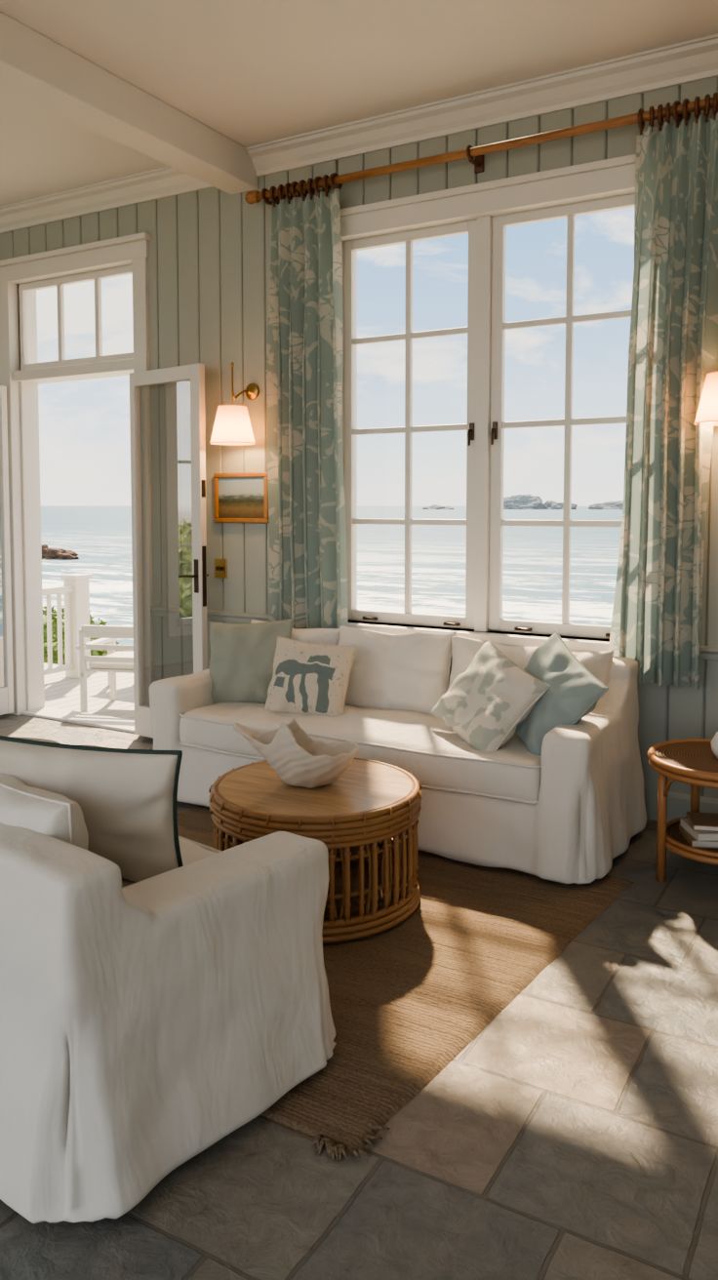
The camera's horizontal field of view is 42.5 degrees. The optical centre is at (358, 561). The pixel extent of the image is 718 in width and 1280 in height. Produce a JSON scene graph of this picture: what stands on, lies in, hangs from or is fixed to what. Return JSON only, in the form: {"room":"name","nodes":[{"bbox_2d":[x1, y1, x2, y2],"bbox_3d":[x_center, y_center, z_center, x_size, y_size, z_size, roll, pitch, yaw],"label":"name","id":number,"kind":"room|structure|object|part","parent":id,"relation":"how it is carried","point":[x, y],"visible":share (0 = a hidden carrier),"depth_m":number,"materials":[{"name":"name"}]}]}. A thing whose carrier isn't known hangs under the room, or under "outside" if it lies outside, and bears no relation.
{"room":"living room","nodes":[
{"label":"living room","id":0,"kind":"room"},
{"bbox_2d":[0,713,717,1279],"bbox_3d":[-1.011,1.463,1.641,10.000,0.120,7.670,2,4,30],"label":"floor","id":1,"kind":"structure","parent":0,"point":[575,1137],"depth_m":2.10,"materials":[{"name":"stone"}]},
{"bbox_2d":[0,773,336,1223],"bbox_3d":[-0.663,0.946,2.452,1.009,0.811,0.946,3,5,39],"label":"armchair","id":2,"kind":"object","parent":1,"relation":"on","point":[143,1023],"visible":0.88,"depth_m":2.01,"materials":[{"name":"white fabric"}]},
{"bbox_2d":[0,773,88,850],"bbox_3d":[-0.855,0.739,2.333,0.525,0.386,0.191,3,13,39],"label":"cushion","id":3,"kind":"object","parent":2,"relation":"on","point":[33,816],"depth_m":2.17,"materials":[{"name":"white fabric"}]},
{"bbox_2d":[0,735,183,882],"bbox_3d":[-0.767,0.665,2.480,0.643,0.434,0.205,0,4,6],"label":"lumbar pillow","id":4,"kind":"object","parent":2,"relation":"on","point":[127,798],"visible":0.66,"depth_m":2.38,"materials":[{"name":"beige fabric"}]},
{"bbox_2d":[121,838,217,887],"bbox_3d":[-0.611,0.952,2.517,0.480,0.207,0.678,3,5,39],"label":"seat cushion","id":5,"kind":"object","parent":2,"relation":"on","point":[191,851],"depth_m":2.72,"materials":[{"name":"white fabric"}]},
{"bbox_2d":[149,619,646,883],"bbox_3d":[0.119,0.785,4.484,2.376,0.885,0.970,2,4,30],"label":"sofa","id":6,"kind":"object","parent":1,"relation":"on","point":[561,815],"visible":0.48,"depth_m":4.00,"materials":[{"name":"white fabric"}]},
{"bbox_2d":[209,618,293,703],"bbox_3d":[-0.574,0.531,4.824,0.496,0.469,0.233,1,4,12],"label":"throw pillow","id":7,"kind":"object","parent":6,"relation":"on","point":[242,655],"visible":0.73,"depth_m":4.77,"materials":[{"name":"green fabric"}]},
{"bbox_2d":[250,619,340,645],"bbox_3d":[-0.357,0.544,4.944,0.604,0.426,0.227,3,-7,30],"label":"cushion","id":8,"kind":"object","parent":6,"relation":"on","point":[325,636],"depth_m":4.81,"materials":[{"name":"white fabric"}]},
{"bbox_2d":[264,636,357,717],"bbox_3d":[-0.246,0.584,4.538,0.449,0.398,0.216,2,4,31],"label":"throw pillow","id":9,"kind":"object","parent":6,"relation":"on","point":[308,678],"visible":0.8,"depth_m":4.47,"materials":[{"name":"beige fabric"}]},
{"bbox_2d":[179,702,541,803],"bbox_3d":[0.069,0.834,4.398,1.860,0.215,0.698,2,4,30],"label":"seat cushion","id":10,"kind":"object","parent":6,"relation":"on","point":[411,739],"depth_m":4.07,"materials":[{"name":"white fabric"}]},
{"bbox_2d":[337,625,456,714],"bbox_3d":[0.170,0.553,4.636,0.664,0.436,0.224,1,-9,30],"label":"cushion","id":11,"kind":"object","parent":6,"relation":"on","point":[410,673],"depth_m":4.52,"materials":[{"name":"white fabric"}]},
{"bbox_2d":[430,640,550,751],"bbox_3d":[0.562,0.601,4.016,0.299,0.467,0.520,-2,4,-27],"label":"throw pillow","id":12,"kind":"object","parent":6,"relation":"on","point":[485,704],"visible":0.96,"depth_m":3.93,"materials":[{"name":"beige fabric"}]},
{"bbox_2d":[447,635,568,690],"bbox_3d":[0.678,0.580,4.338,0.585,0.426,0.218,4,-7,30],"label":"cushion","id":13,"kind":"object","parent":6,"relation":"on","point":[461,650],"depth_m":4.37,"materials":[{"name":"white fabric"}]},
{"bbox_2d":[515,630,608,756],"bbox_3d":[0.808,0.580,3.941,0.285,0.534,0.586,-1,4,-19],"label":"throw pillow","id":14,"kind":"object","parent":6,"relation":"on","point":[573,693],"visible":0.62,"depth_m":3.81,"materials":[{"name":"teal fabric"}]},
{"bbox_2d":[572,649,614,698],"bbox_3d":[0.947,0.588,4.223,0.425,0.386,0.226,0,-9,30],"label":"cushion","id":15,"kind":"object","parent":6,"relation":"on","point":[600,663],"depth_m":4.12,"materials":[{"name":"white fabric"}]},
{"bbox_2d":[176,804,634,1159],"bbox_3d":[-0.362,1.284,3.422,2.275,0.016,1.987,2,4,30],"label":"jute rug","id":16,"kind":"object","parent":1,"relation":"on","point":[406,998],"visible":0.31,"depth_m":2.94,"materials":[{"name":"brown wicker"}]},
{"bbox_2d":[208,757,422,943],"bbox_3d":[-0.162,1.051,3.490,0.805,0.437,0.798,-1,4,-19],"label":"coffee table","id":17,"kind":"object","parent":16,"relation":"on","point":[372,802],"visible":0.67,"depth_m":3.23,"materials":[{"name":"wood"}]},
{"bbox_2d":[233,717,359,788],"bbox_3d":[-0.237,0.713,3.470,0.473,0.245,0.250,0,4,2],"label":"shell sculpture","id":18,"kind":"object","parent":17,"relation":"on","point":[299,759],"visible":1,"depth_m":3.40,"materials":[{"name":"white ceramic"}]},
{"bbox_2d":[647,738,717,881],"bbox_3d":[1.445,1.024,3.692,0.562,0.504,0.562,2,4,30],"label":"side table","id":19,"kind":"object","parent":1,"relation":"on","point":[691,761],"visible":0.86,"depth_m":3.66,"materials":[{"name":"wicker"}]},
{"bbox_2d":[679,811,717,848],"bbox_3d":[1.435,1.071,3.678,0.260,0.082,0.208,0,4,5],"label":"books","id":20,"kind":"object","parent":19,"relation":"in","point":[699,829],"visible":0.96,"depth_m":3.62,"materials":[{"name":"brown paper"}]},
{"bbox_2d":[710,731,717,759],"bbox_3d":[1.457,0.711,3.654,0.120,0.140,0.120,2,4,30],"label":"ceramic vase","id":21,"kind":"object","parent":19,"relation":"on","point":[714,741],"visible":1,"depth_m":3.64,"materials":[{"name":"ceramic"}]},
{"bbox_2d":[0,0,717,206],"bbox_3d":[-1.011,-2.196,1.417,10.000,0.150,7.670,2,4,30],"label":"ceiling","id":22,"kind":"structure","parent":0,"point":[253,72],"depth_m":4.16,"materials":[{"name":"paint"}]},
{"bbox_2d":[0,11,257,194],"bbox_3d":[-2.531,-2.067,2.174,0.200,0.200,7.445,2,4,30],"label":"ceiling beam","id":23,"kind":"structure","parent":22,"relation":"attached to","point":[33,66],"depth_m":4.40,"materials":[{"name":"paint"}]},
{"bbox_2d":[0,77,717,820],"bbox_3d":[0.797,-0.550,4.656,9.694,3.530,0.013,2,4,30],"label":"panelling","id":24,"kind":"object","parent":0,"point":[213,262],"depth_m":5.51,"materials":[{"name":"wood"}]},
{"bbox_2d":[118,84,710,796],"bbox_3d":[0.848,-0.556,4.744,9.700,3.530,0.192,2,4,30],"label":"wall","id":25,"kind":"structure","parent":0,"point":[680,85],"depth_m":4.61,"materials":[{"name":"grey paint"}]},
{"bbox_2d":[0,385,13,715],"bbox_3d":[-2.654,-0.060,6.226,0.144,2.300,0.664,2,4,33],"label":"leaf","id":26,"kind":"object","parent":25,"relation":"attached to","point":[6,692],"visible":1,"depth_m":6.47,"materials":[{"name":"white paint"}]},
{"bbox_2d":[17,264,133,370],"bbox_3d":[-1.887,-1.628,6.224,1.160,0.610,0.045,2,4,30],"label":"transom","id":27,"kind":"object","parent":25,"relation":"attached to","point":[97,276],"visible":0.59,"depth_m":6.28,"materials":[{"name":"white paint"}]},
{"bbox_2d":[0,232,153,736],"bbox_3d":[-1.883,-0.483,6.300,1.440,3.195,0.280,2,4,30],"label":"door frame","id":28,"kind":"structure","parent":25,"relation":"attached to","point":[22,407],"depth_m":6.46,"materials":[{"name":"white paint"}]},
{"bbox_2d":[129,362,208,738],"bbox_3d":[-1.174,-0.027,5.679,0.664,2.300,0.144,3,5,39],"label":"leaf","id":29,"kind":"object","parent":25,"relation":"attached to","point":[194,373],"visible":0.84,"depth_m":5.52,"materials":[{"name":"white paint"}]},
{"bbox_3d":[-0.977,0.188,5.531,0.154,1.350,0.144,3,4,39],"label":"lever handle","id":30,"kind":"part","parent":29,"relation":"part of","materials":[{"name":"brown metal"}]},
{"bbox_2d":[214,558,227,578],"bbox_3d":[-0.848,0.042,5.624,0.090,0.120,0.022,2,4,30],"label":"switch plate","id":31,"kind":"object","parent":25,"relation":"attached to","point":[220,572],"visible":1,"depth_m":5.62,"materials":[{"name":"gold metal"}]},
{"bbox_2d":[150,605,306,628],"bbox_3d":[-0.777,0.337,5.595,1.270,0.065,0.031,2,4,30],"label":"trim","id":32,"kind":"structure","parent":25,"relation":"attached to","point":[170,612],"depth_m":5.65,"materials":[{"name":"green paint"}]},
{"bbox_2d":[209,361,259,445],"bbox_3d":[-0.708,-0.912,5.308,0.262,0.468,0.327,2,4,30],"label":"wall sconce","id":33,"kind":"object","parent":25,"relation":"attached to","point":[232,425],"visible":1,"depth_m":5.21,"materials":[{"name":"white fabric"}]},
{"bbox_3d":[-0.724,-0.784,5.288,0.262,0.216,0.262,2,4,30],"label":"lamp shade","id":34,"kind":"part","parent":33,"relation":"part of","materials":[{"name":"white fabric"}]},
{"bbox_3d":[-0.680,-0.954,5.354,0.100,0.390,0.216,2,4,30],"label":"arm","id":35,"kind":"part","parent":33,"relation":"part of","materials":[{"name":"gold metal"}]},
{"bbox_2d":[213,472,269,522],"bbox_3d":[-0.703,-0.382,5.510,0.400,0.300,0.028,2,4,30],"label":"framed landscape painting","id":36,"kind":"object","parent":25,"relation":"attached to","point":[238,497],"visible":0.85,"depth_m":5.51,"materials":[{"name":"brown wood"}]},
{"bbox_2d":[0,34,717,233],"bbox_3d":[0.766,-2.244,4.498,9.700,0.130,0.120,2,4,30],"label":"crown molding","id":37,"kind":"structure","parent":25,"relation":"attached to","point":[696,60],"depth_m":4.74,"materials":[{"name":"white paint"}]},
{"bbox_2d":[362,616,377,620],"bbox_3d":[0.058,0.315,5.162,0.097,0.021,0.051,2,4,30],"label":"stay","id":38,"kind":"object","parent":25,"relation":"attached to","point":[364,618],"visible":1,"depth_m":5.16,"materials":[{"name":"brown metal"}]},
{"bbox_2d":[443,621,460,626],"bbox_3d":[0.491,0.330,4.913,0.097,0.021,0.051,2,4,30],"label":"stay","id":39,"kind":"object","parent":25,"relation":"attached to","point":[445,622],"visible":1,"depth_m":4.91,"materials":[{"name":"brown metal"}]},
{"bbox_2d":[244,97,713,204],"bbox_3d":[0.927,-2.007,4.391,3.574,0.110,0.162,2,4,30],"label":"curtain rod","id":40,"kind":"object","parent":25,"relation":"attached to","point":[251,197],"visible":0.97,"depth_m":4.53,"materials":[{"name":"brown wood"}]},
{"bbox_2d":[266,172,347,628],"bbox_3d":[-0.284,-0.858,5.114,0.507,2.468,0.137,2,4,30],"label":"curtain","id":41,"kind":"object","parent":40,"relation":"hanging from","point":[308,563],"visible":1,"depth_m":5.10,"materials":[{"name":"teal fabric"}]},
{"bbox_2d":[608,92,717,689],"bbox_3d":[1.373,-0.735,4.165,0.451,2.598,0.121,2,4,30],"label":"curtain","id":42,"kind":"object","parent":40,"relation":"hanging from","point":[673,346],"visible":0.99,"depth_m":4.15,"materials":[{"name":"teal fabric"}]},
{"bbox_2d":[339,154,636,652],"bbox_3d":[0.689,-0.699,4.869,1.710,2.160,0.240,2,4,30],"label":"frame","id":43,"kind":"object","parent":25,"relation":"attached to","point":[484,223],"visible":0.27,"depth_m":4.77,"materials":[{"name":"white paint"}]},
{"bbox_2d":[514,626,531,631],"bbox_3d":[0.837,0.343,4.713,0.097,0.021,0.051,2,4,30],"label":"stay","id":44,"kind":"object","parent":43,"relation":"attached to","point":[516,627],"visible":1,"depth_m":4.71,"materials":[{"name":"brown metal"}]},
{"bbox_2d":[343,194,635,638],"bbox_3d":[0.643,-0.704,4.789,1.686,2.116,0.094,2,4,30],"label":"window","id":45,"kind":"structure","parent":25,"relation":"in","point":[494,433],"depth_m":4.80,"materials":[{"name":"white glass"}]},
{"bbox_3d":[0.277,-0.718,5.028,0.813,2.116,0.045,2,4,30],"label":"sash","id":46,"kind":"part","parent":45,"relation":"part of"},
{"bbox_3d":[0.579,-0.664,4.802,0.024,0.120,0.048,2,4,30],"label":"casement handle","id":47,"kind":"part","parent":45,"relation":"part of","materials":[{"name":"brown metal"}]},
{"bbox_3d":[0.692,-0.660,4.737,0.024,0.120,0.048,2,4,30],"label":"casement handle","id":48,"kind":"part","parent":45,"relation":"part of","materials":[{"name":"brown metal"}]},
{"bbox_3d":[1.037,-0.692,4.590,0.803,2.116,0.045,2,4,30],"label":"sash","id":49,"kind":"part","parent":45,"relation":"part of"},
{"bbox_2d":[667,791,717,821],"bbox_3d":[3.218,1.223,3.345,4.090,0.150,0.020,2,4,30],"label":"baseboard","id":50,"kind":"structure","parent":25,"relation":"attached to","point":[678,804],"depth_m":4.31,"materials":[{"name":"green paint"}]},
{"bbox_2d":[693,370,717,426],"bbox_3d":[1.596,-0.831,3.981,0.262,0.468,0.327,2,4,30],"label":"wall sconce","id":51,"kind":"object","parent":25,"relation":"attached to","point":[707,411],"visible":1,"depth_m":3.91,"materials":[{"name":"white fabric"}]},
{"bbox_2d":[699,644,717,660],"bbox_3d":[3.216,0.477,3.295,4.090,0.065,0.031,2,4,30],"label":"trim","id":52,"kind":"structure","parent":25,"relation":"attached to","point":[710,653],"depth_m":4.22,"materials":[{"name":"green paint"}]},
{"label":"outside","id":53,"kind":"structure","parent":0,"visible":0},
{"bbox_3d":[9.075,3.682,15.973,120.000,4.300,23.700,2,4,30],"label":"ground","id":54,"kind":"structure","parent":53,"visible":0},
{"bbox_2d":[42,625,120,664],"bbox_3d":[-3.135,1.258,9.874,1.501,1.174,1.292,2,4,30],"label":"bush","id":55,"kind":"object","parent":54,"relation":"on","point":[98,653],"visible":0.07,"depth_m":9.60,"materials":[{"name":"green plant"}]},
{"bbox_2d":[42,605,122,651],"bbox_3d":[-3.655,1.145,10.982,1.822,1.245,1.485,2,4,30],"label":"bush","id":56,"kind":"object","parent":54,"relation":"on","point":[54,616],"visible":0.04,"depth_m":10.81,"materials":[{"name":"green plant"}]},
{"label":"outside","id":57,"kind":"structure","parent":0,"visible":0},
{"bbox_2d":[40,506,622,651],"bbox_3d":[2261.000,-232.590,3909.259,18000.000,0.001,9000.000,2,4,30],"label":"sea","id":58,"kind":"structure","parent":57,"point":[100,537],"depth_m":105.19,"materials":[{"name":"liquid"}]},
{"bbox_2d":[41,544,50,559],"bbox_3d":[-39.876,-0.337,114.355,5.865,3.734,3.834,2,4,30],"label":"rocks","id":59,"kind":"object","parent":58,"relation":"in","point":[45,547],"visible":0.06,"depth_m":112.83},
{"bbox_2d":[41,548,79,559],"bbox_3d":[-36.718,-0.437,112.693,6.708,2.518,3.710,2,4,30],"label":"rocks","id":60,"kind":"object","parent":58,"relation":"in","point":[53,553],"visible":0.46,"depth_m":111.45},
{"bbox_2d":[421,504,453,509],"bbox_3d":[127.431,-82.531,1495.185,62.023,20.279,49.709,2,4,30],"label":"island","id":61,"kind":"object","parent":58,"relation":"in","point":[433,506],"visible":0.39,"depth_m":1482.48,"materials":[{"name":"grey stone"}]},
{"bbox_2d":[503,494,552,509],"bbox_3d":[260.122,-82.210,1484.982,117.554,53.232,69.571,2,4,30],"label":"island","id":62,"kind":"object","parent":58,"relation":"in","point":[520,501],"visible":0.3,"depth_m":1465.93,"materials":[{"name":"grey stone"}]},
{"bbox_2d":[544,500,577,509],"bbox_3d":[316.559,-80.440,1477.790,68.440,35.336,48.428,2,4,30],"label":"island","id":63,"kind":"object","parent":58,"relation":"in","point":[550,503],"visible":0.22,"depth_m":1463.07,"materials":[{"name":"grey stone"}]},
{"bbox_2d":[588,500,623,509],"bbox_3d":[416.045,-79.529,1440.976,128.410,32.838,57.907,2,4,30],"label":"island","id":64,"kind":"object","parent":58,"relation":"in","point":[618,504],"visible":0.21,"depth_m":1444.26,"materials":[{"name":"grey stone"}]},
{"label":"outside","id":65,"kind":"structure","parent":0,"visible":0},
{"bbox_2d":[43,662,134,719],"bbox_3d":[-2.272,1.121,7.716,6.432,0.060,1.650,2,4,30],"label":"deck","id":66,"kind":"object","parent":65,"point":[61,692],"visible":0.09,"depth_m":7.63,"materials":[{"name":"white wood"}]},
{"bbox_2d":[41,573,92,679],"bbox_3d":[-2.854,0.612,7.889,0.200,0.935,1.360,2,4,30],"label":"deck railing","id":67,"kind":"object","parent":66,"relation":"on","point":[75,588],"visible":0.68,"depth_m":8.29,"materials":[{"name":"white paint"}]},
{"bbox_2d":[76,625,133,713],"bbox_3d":[-1.728,0.795,7.075,0.650,0.670,0.580,1,4,10],"label":"armchair","id":68,"kind":"object","parent":66,"relation":"on","point":[113,662],"visible":0.55,"depth_m":6.85,"materials":[{"name":"white paint"}]},
{"bbox_2d":[89,651,133,669],"bbox_3d":[-1.727,0.758,7.082,0.520,0.059,0.480,1,4,10],"label":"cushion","id":69,"kind":"object","parent":68,"relation":"on","point":[95,662],"depth_m":6.86,"materials":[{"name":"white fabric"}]}
]}

